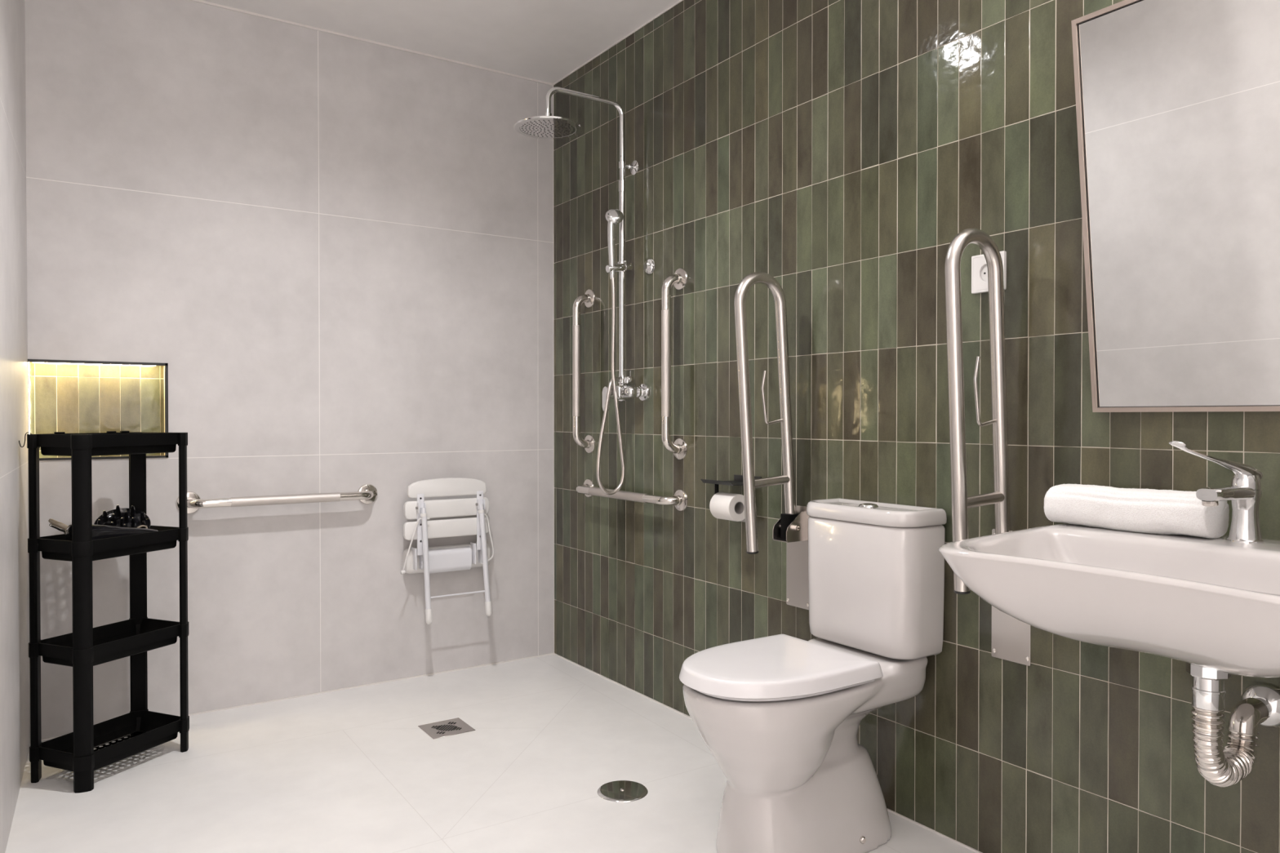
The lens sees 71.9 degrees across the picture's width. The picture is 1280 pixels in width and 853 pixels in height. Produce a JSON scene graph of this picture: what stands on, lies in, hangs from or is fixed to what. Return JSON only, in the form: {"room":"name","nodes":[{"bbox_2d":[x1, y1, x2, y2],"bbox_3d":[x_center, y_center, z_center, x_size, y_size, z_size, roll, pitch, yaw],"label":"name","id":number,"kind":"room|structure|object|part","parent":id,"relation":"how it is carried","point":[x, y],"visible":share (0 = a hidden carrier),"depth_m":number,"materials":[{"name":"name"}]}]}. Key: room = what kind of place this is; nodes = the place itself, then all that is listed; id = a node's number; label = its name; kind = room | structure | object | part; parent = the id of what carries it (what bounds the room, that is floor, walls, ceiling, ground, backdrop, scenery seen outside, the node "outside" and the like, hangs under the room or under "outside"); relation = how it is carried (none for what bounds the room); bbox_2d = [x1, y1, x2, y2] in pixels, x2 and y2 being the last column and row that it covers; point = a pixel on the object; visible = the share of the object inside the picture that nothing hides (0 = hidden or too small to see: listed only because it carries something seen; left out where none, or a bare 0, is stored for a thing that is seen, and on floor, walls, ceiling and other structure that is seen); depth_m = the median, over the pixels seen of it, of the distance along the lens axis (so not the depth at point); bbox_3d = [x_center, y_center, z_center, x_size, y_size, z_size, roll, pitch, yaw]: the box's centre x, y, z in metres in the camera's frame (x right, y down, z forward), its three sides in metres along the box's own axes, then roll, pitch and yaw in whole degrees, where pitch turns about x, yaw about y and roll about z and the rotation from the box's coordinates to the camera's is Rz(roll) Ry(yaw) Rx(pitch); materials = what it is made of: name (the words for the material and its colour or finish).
{"room":"accessible bathroom","nodes":[
{"label":"accessible bathroom","id":0,"kind":"room"},
{"bbox_2d":[0,0,30,852],"bbox_3d":[-0.632,-0.200,0.488,0.150,2.544,5.413,0,1,-31],"label":"wall","id":1,"kind":"structure","parent":0,"point":[15,673],"depth_m":2.38,"materials":[{"name":"grey tile"}]},
{"bbox_2d":[24,0,553,738],"bbox_3d":[-1.349,-0.232,3.378,2.400,2.544,0.200,0,1,-34],"label":"wall","id":2,"kind":"structure","parent":0,"point":[336,251],"depth_m":3.29,"materials":[{"name":"grey tile"}]},
{"bbox_2d":[28,362,142,418],"bbox_3d":[-1.838,-0.059,2.980,0.367,0.313,0.048,0,1,-34],"label":"led strip","id":3,"kind":"object","parent":2,"relation":"attached to","point":[28,362],"visible":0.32,"depth_m":2.86,"materials":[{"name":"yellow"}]},
{"bbox_2d":[29,362,164,457],"bbox_3d":[-1.860,-0.056,3.037,0.399,0.325,0.015,0,1,-34],"label":"wall niche","id":4,"kind":"object","parent":2,"relation":"attached to","point":[67,397],"visible":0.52,"depth_m":3.02,"materials":[{"name":"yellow tile"}]},
{"bbox_2d":[27,359,168,460],"bbox_3d":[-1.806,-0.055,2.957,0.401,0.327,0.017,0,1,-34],"label":"trim","id":5,"kind":"structure","parent":2,"relation":"attached to","point":[166,365],"depth_m":2.98,"materials":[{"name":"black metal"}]},
{"bbox_2d":[176,484,377,514],"bbox_3d":[-1.303,0.266,3.244,0.705,0.079,0.083,0,1,-34],"label":"grab bar","id":6,"kind":"object","parent":2,"relation":"attached to","point":[366,494],"visible":0.94,"depth_m":3.20,"materials":[{"name":"silver metal"}]},
{"bbox_2d":[41,653,554,741],"bbox_3d":[-1.176,1.013,3.385,1.920,0.005,0.007,0,1,-34],"label":"baseboard","id":7,"kind":"structure","parent":2,"relation":"attached to","point":[428,674],"depth_m":3.42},
{"bbox_2d":[191,0,553,85],"bbox_3d":[-1.178,-1.499,3.357,1.916,0.008,0.005,0,1,-34],"label":"trim","id":8,"kind":"structure","parent":2,"relation":"attached to","point":[197,1],"depth_m":3.43,"materials":[{"name":"white paint"}]},
{"bbox_2d":[400,477,493,624],"bbox_3d":[-0.781,0.490,3.557,0.396,0.567,0.147,0,1,-34],"label":"shower seat","id":9,"kind":"object","parent":2,"relation":"attached to","point":[424,559],"visible":1,"depth_m":3.53,"materials":[{"name":"white plastic"}]},
{"bbox_3d":[-0.872,0.459,3.439,0.106,0.206,0.013,0,1,-23],"label":"cord","id":10,"kind":"part","parent":9,"relation":"part of","materials":[{"name":"white plastic"}]},
{"bbox_3d":[-0.872,0.414,3.478,0.032,0.300,0.087,0,1,-34],"label":"bracket arm","id":11,"kind":"part","parent":9,"relation":"part of"},
{"bbox_3d":[-0.837,0.519,3.453,0.039,0.406,0.022,0,1,-5],"label":"leg","id":12,"kind":"part","parent":9,"relation":"part of","materials":[{"name":"white metal"}]},
{"bbox_3d":[-0.664,0.413,3.617,0.032,0.300,0.087,0,1,-34],"label":"bracket arm","id":13,"kind":"part","parent":9,"relation":"part of"},
{"bbox_3d":[-0.631,0.518,3.590,0.048,0.406,0.023,0,1,-15],"label":"leg","id":14,"kind":"part","parent":9,"relation":"part of","materials":[{"name":"white metal"}]},
{"bbox_3d":[-0.632,0.460,3.612,0.035,0.213,0.062,1,1,44],"label":"cord","id":15,"kind":"part","parent":9,"relation":"part of","materials":[{"name":"white plastic"}]},
{"bbox_2d":[202,0,679,83],"bbox_3d":[0.113,-1.529,1.093,2.900,0.100,5.600,0,1,-34],"label":"ceiling","id":16,"kind":"structure","parent":0,"point":[541,40],"depth_m":3.31,"materials":[{"name":"white paint"}]},
{"bbox_2d":[4,654,976,852],"bbox_3d":[0.113,1.092,1.122,2.900,0.105,5.600,0,1,-34],"label":"floor","id":17,"kind":"structure","parent":0,"point":[353,770],"depth_m":2.55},
{"bbox_2d":[26,431,189,793],"bbox_3d":[-1.594,0.519,2.669,0.242,1.008,0.376,0,1,22],"label":"storage rack","id":18,"kind":"object","parent":17,"relation":"on","point":[87,646],"visible":1,"depth_m":2.56,"materials":[{"name":"black plastic"}]},
{"bbox_2d":[18,431,31,447],"bbox_3d":[-1.762,0.038,2.533,0.033,0.044,0.003,0,1,-34],"label":"wire hook","id":19,"kind":"object","parent":18,"relation":"hanging from","point":[28,432],"visible":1,"depth_m":2.53,"materials":[{"name":"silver metal"}]},
{"bbox_3d":[-1.749,0.531,2.552,0.021,0.987,0.049,0,1,-23],"label":"post","id":20,"kind":"part","parent":18,"relation":"part of","materials":[{"name":"black plastic"}]},
{"bbox_2d":[48,518,68,534],"bbox_3d":[-1.673,0.318,2.594,0.028,0.104,0.111,1,1,44],"label":"hair clip","id":21,"kind":"object","parent":18,"relation":"on","point":[60,526],"visible":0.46,"depth_m":2.56,"materials":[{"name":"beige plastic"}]},
{"bbox_3d":[-1.564,0.531,2.477,0.049,0.987,0.021,0,1,-23],"label":"post","id":22,"kind":"part","parent":18,"relation":"part of","materials":[{"name":"black plastic"}]},
{"bbox_2d":[26,431,187,456],"bbox_3d":[-1.594,0.051,2.664,0.418,0.062,0.383,0,1,-34],"label":"tray","id":23,"kind":"object","parent":18,"relation":"on","point":[57,443],"depth_m":2.56,"materials":[{"name":"black plastic"}]},
{"bbox_2d":[27,525,188,561],"bbox_3d":[-1.594,0.351,2.667,0.418,0.062,0.383,0,1,-34],"label":"tray","id":24,"kind":"object","parent":18,"relation":"on","point":[81,548],"depth_m":2.55,"materials":[{"name":"black plastic"}]},
{"bbox_2d":[28,617,188,666],"bbox_3d":[-1.594,0.652,2.671,0.418,0.062,0.383,0,1,-34],"label":"tray","id":25,"kind":"object","parent":18,"relation":"on","point":[132,636],"depth_m":2.63,"materials":[{"name":"black plastic"}]},
{"bbox_2d":[29,709,189,772],"bbox_3d":[-1.594,0.953,2.674,0.418,0.062,0.383,0,1,-34],"label":"tray","id":26,"kind":"object","parent":18,"relation":"on","point":[147,730],"depth_m":2.66,"materials":[{"name":"black plastic"}]},
{"bbox_2d":[66,524,158,541],"bbox_3d":[-1.558,0.322,2.629,0.087,0.087,0.248,1,1,39],"label":"hair dryer","id":27,"kind":"object","parent":18,"relation":"in","point":[99,531],"visible":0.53,"depth_m":2.61,"materials":[{"name":"black plastic"}]},
{"bbox_2d":[93,505,151,528],"bbox_3d":[-1.600,0.303,2.731,0.154,0.116,0.130,0,1,-34],"label":"attachment","id":28,"kind":"object","parent":18,"relation":"on","point":[126,517],"visible":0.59,"depth_m":2.76,"materials":[{"name":"black plastic"}]},
{"bbox_3d":[-1.625,0.527,2.861,0.049,0.987,0.021,0,1,-23],"label":"post","id":29,"kind":"part","parent":18,"relation":"part of","materials":[{"name":"black plastic"}]},
{"bbox_3d":[-1.439,0.528,2.787,0.021,0.987,0.049,0,1,-23],"label":"post","id":30,"kind":"part","parent":18,"relation":"part of","materials":[{"name":"black plastic"}]},
{"bbox_2d":[417,717,475,739],"bbox_3d":[-0.653,1.018,2.981,0.147,0.002,0.147,0,1,-34],"label":"floor drain","id":31,"kind":"object","parent":17,"relation":"on","point":[450,727],"visible":1,"depth_m":2.98,"materials":[{"name":"silver metal"}]},
{"bbox_2d":[596,780,648,802],"bbox_3d":[-0.049,1.021,2.481,0.143,0.008,0.143,0,1,-34],"label":"drain cover","id":32,"kind":"object","parent":17,"relation":"on","point":[618,791],"visible":1,"depth_m":2.47,"materials":[{"name":"silver metal"}]},
{"bbox_2d":[679,497,946,852],"bbox_3d":[0.391,0.615,2.164,0.656,0.827,0.367,0,1,-34],"label":"toilet","id":33,"kind":"object","parent":17,"relation":"on","point":[780,716],"visible":1,"depth_m":2.11,"materials":[{"name":"white ceramic"}]},
{"bbox_3d":[0.301,0.571,2.103,0.438,0.036,0.358,0,1,-34],"label":"lid","id":34,"kind":"part","parent":33,"relation":"part of","materials":[{"name":"white plastic"}]},
{"bbox_3d":[0.308,0.595,2.108,0.408,0.011,0.320,0,1,-34],"label":"seat","id":35,"kind":"part","parent":33,"relation":"part of","materials":[{"name":"white plastic"}]},
{"bbox_3d":[0.394,0.802,2.168,0.641,0.453,0.346,0,1,-34],"label":"bowl","id":36,"kind":"part","parent":33,"relation":"part of","materials":[{"name":"white ceramic"}]},
{"bbox_3d":[0.595,0.223,2.297,0.166,0.040,0.367,0,1,-34],"label":"cistern lid","id":37,"kind":"part","parent":33,"relation":"part of","materials":[{"name":"white ceramic"}]},
{"bbox_2d":[553,0,1279,852],"bbox_3d":[0.705,-0.221,2.396,0.123,2.544,3.720,0,1,-34],"label":"wall","id":38,"kind":"structure","parent":0,"point":[836,151],"depth_m":2.36,"materials":[{"name":"green tile"}]},
{"bbox_2d":[553,150,554,653],"bbox_3d":[-0.381,-0.250,3.906,0.004,2.519,0.004,0,1,-34],"label":"trim","id":39,"kind":"structure","parent":38,"relation":"attached to","point":[553,150],"depth_m":3.91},
{"bbox_2d":[514,86,651,412],"bbox_3d":[-0.224,-0.637,3.231,0.491,1.170,0.240,0,1,-34],"label":"shower column","id":40,"kind":"structure","parent":38,"relation":"attached to","point":[548,126],"depth_m":3.29,"materials":[{"name":"silver metal"}]},
{"bbox_3d":[-0.198,-1.060,3.244,0.333,0.324,0.019,0,1,-34],"label":"riser arm","id":41,"kind":"part","parent":40,"relation":"part of","materials":[{"name":"silver metal"}]},
{"bbox_3d":[-0.127,-0.102,3.302,0.009,0.097,0.040,0,1,-34],"label":"lever","id":42,"kind":"part","parent":40,"relation":"part of","materials":[{"name":"silver metal"}]},
{"bbox_2d":[596,208,625,494],"bbox_3d":[-0.117,-0.280,3.274,0.125,1.066,0.051,0,1,-34],"label":"shower","id":43,"kind":"object","parent":40,"relation":"attached to","point":[614,216],"visible":1,"depth_m":3.28,"materials":[{"name":"silver metal"}]},
{"bbox_3d":[-0.104,-0.680,3.282,0.034,0.213,0.037,0,1,-34],"label":"handle","id":44,"kind":"part","parent":43,"relation":"part of","materials":[{"name":"silver metal"}]},
{"bbox_3d":[-0.040,-0.187,3.340,0.022,0.049,0.029,0,1,-34],"label":"diverter knob","id":45,"kind":"part","parent":40,"relation":"part of","materials":[{"name":"silver metal"}]},
{"bbox_2d":[572,288,595,453],"bbox_3d":[-0.239,-0.228,3.623,0.083,0.679,0.079,0,1,-34],"label":"grab bar","id":46,"kind":"object","parent":38,"relation":"attached to","point":[588,298],"visible":1,"depth_m":3.60,"materials":[{"name":"silver metal"}]},
{"bbox_2d":[553,0,683,84],"bbox_3d":[0.656,-1.489,2.346,0.006,0.006,3.716,0,1,-34],"label":"trim","id":47,"kind":"structure","parent":38,"relation":"attached to","point":[680,1],"depth_m":3.42,"materials":[{"name":"white paint"}]},
{"bbox_2d":[576,478,688,511],"bbox_3d":[-0.065,0.258,3.369,0.083,0.079,0.719,0,1,-34],"label":"grab bar","id":48,"kind":"object","parent":38,"relation":"attached to","point":[680,500],"visible":0.99,"depth_m":3.21,"materials":[{"name":"silver metal"}]},
{"bbox_2d":[643,257,654,274],"bbox_3d":[0.028,-0.594,3.269,0.024,0.060,0.060,0,1,-34],"label":"hook","id":49,"kind":"object","parent":38,"relation":"attached to","point":[649,264],"visible":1,"depth_m":3.26,"materials":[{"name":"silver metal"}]},
{"bbox_2d":[661,267,687,460],"bbox_3d":[0.112,-0.220,3.101,0.083,0.679,0.079,0,1,-34],"label":"grab bar","id":50,"kind":"object","parent":38,"relation":"attached to","point":[679,279],"visible":1,"depth_m":3.08,"materials":[{"name":"silver metal"}]},
{"bbox_2d":[700,474,761,494],"bbox_3d":[0.288,0.203,2.798,0.126,0.091,0.150,0,1,-34],"label":"toilet roll holder","id":51,"kind":"object","parent":38,"relation":"attached to","point":[738,479],"visible":0.56,"depth_m":2.80,"materials":[{"name":"black metal"}]},
{"bbox_3d":[0.270,0.214,2.802,0.016,0.069,0.091,0,1,-34],"label":"roll arm","id":52,"kind":"part","parent":51,"relation":"part of","materials":[{"name":"black metal"}]},
{"bbox_2d":[700,479,743,485],"bbox_3d":[0.287,0.174,2.797,0.123,0.013,0.150,0,1,-34],"label":"shelf","id":53,"kind":"object","parent":51,"relation":"attached to","point":[736,482],"depth_m":2.78,"materials":[{"name":"black metal"}]},
{"bbox_2d":[709,492,745,522],"bbox_3d":[0.283,0.256,2.786,0.090,0.092,0.097,0,1,-34],"label":"toilet roll","id":54,"kind":"object","parent":51,"relation":"hanging from","point":[722,505],"visible":0.87,"depth_m":2.75,"materials":[{"name":"white paper"}]},
{"bbox_3d":[0.344,0.171,2.823,0.004,0.027,0.130,0,1,-34],"label":"mounting plate","id":55,"kind":"part","parent":51,"relation":"part of","materials":[{"name":"black metal"}]},
{"bbox_2d":[553,653,982,852],"bbox_3d":[0.655,1.024,2.373,0.008,0.004,3.716,0,1,-34],"label":"baseboard","id":56,"kind":"structure","parent":38,"relation":"attached to","point":[626,687],"depth_m":2.35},
{"bbox_2d":[733,271,809,609],"bbox_3d":[0.372,0.048,2.565,0.246,0.987,0.100,0,1,-34],"label":"support rail","id":57,"kind":"object","parent":38,"relation":"attached to","point":[792,527],"visible":0.98,"depth_m":2.58,"materials":[{"name":"silver metal"}]},
{"bbox_3d":[0.472,0.388,2.636,0.003,0.304,0.100,0,1,-34],"label":"wall plate","id":58,"kind":"part","parent":57,"relation":"part of","materials":[{"name":"silver metal"}]},
{"bbox_2d":[944,228,1031,666],"bbox_3d":[0.765,0.053,1.985,0.238,0.988,0.100,0,1,-34],"label":"support rail","id":59,"kind":"object","parent":38,"relation":"attached to","point":[1011,637],"visible":0.76,"depth_m":1.99,"materials":[{"name":"silver metal"}]},
{"bbox_3d":[0.863,0.395,2.054,0.003,0.304,0.100,0,1,-34],"label":"wall plate","id":60,"kind":"part","parent":59,"relation":"part of","materials":[{"name":"silver metal"}]},
{"bbox_2d":[971,250,1006,293],"bbox_3d":[0.826,-0.365,2.095,0.009,0.090,0.088,0,1,-34],"label":"wall socket","id":61,"kind":"object","parent":38,"relation":"attached to","point":[979,264],"visible":0.59,"depth_m":2.11,"materials":[{"name":"white plastic"}]},
{"bbox_2d":[981,264,987,281],"bbox_3d":[0.826,-0.365,2.095,0.004,0.041,0.041,0,1,-34],"label":"outlet","id":62,"kind":"object","parent":61,"relation":"attached to","point":[984,267],"depth_m":2.10,"materials":[{"name":"white plastic"}]},
{"bbox_2d":[937,523,1279,677],"bbox_3d":[0.917,0.299,1.470,0.565,0.189,0.648,0,1,-34],"label":"washbasin","id":63,"kind":"object","parent":38,"relation":"attached to","point":[1214,604],"visible":0.99,"depth_m":1.42,"materials":[{"name":"white ceramic"}]},
{"bbox_2d":[1044,484,1229,538],"bbox_3d":[0.955,0.160,1.724,0.106,0.083,0.317,0,1,-34],"label":"towel","id":64,"kind":"object","parent":63,"relation":"on","point":[1152,511],"visible":0.97,"depth_m":1.67,"materials":[{"name":"white fabric"}]},
{"bbox_2d":[1168,440,1264,543],"bbox_3d":[0.991,0.114,1.529,0.243,0.181,0.055,0,1,-24],"label":"tap","id":65,"kind":"object","parent":63,"relation":"on","point":[1245,493],"visible":1,"depth_m":1.55,"materials":[{"name":"silver metal"}]},
{"bbox_3d":[0.994,0.067,1.523,0.243,0.087,0.045,0,1,-28],"label":"lever","id":66,"kind":"part","parent":65,"relation":"part of","materials":[{"name":"silver metal"}]},
{"bbox_3d":[1.029,0.117,1.544,0.128,0.028,0.043,0,1,-28],"label":"spout","id":67,"kind":"part","parent":65,"relation":"part of","materials":[{"name":"silver metal"}]},
{"bbox_2d":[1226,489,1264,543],"bbox_3d":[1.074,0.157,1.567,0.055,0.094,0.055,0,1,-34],"label":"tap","id":68,"kind":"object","parent":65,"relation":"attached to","point":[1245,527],"depth_m":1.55,"materials":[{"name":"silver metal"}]},
{"bbox_2d":[1185,662,1279,786],"bbox_3d":[1.036,0.505,1.545,0.284,0.225,0.081,0,1,-34],"label":"trap","id":69,"kind":"object","parent":63,"relation":"attached to","point":[1259,705],"visible":1,"depth_m":1.48,"materials":[{"name":"silver metal"}]},
{"bbox_2d":[1071,0,1279,412],"bbox_3d":[1.101,-0.429,1.593,0.113,0.804,0.610,0,1,-34],"label":"wall mirror","id":70,"kind":"object","parent":38,"relation":"attached to","point":[1178,101],"visible":1,"depth_m":1.69,"materials":[{"name":"silver metal"}]}
]}

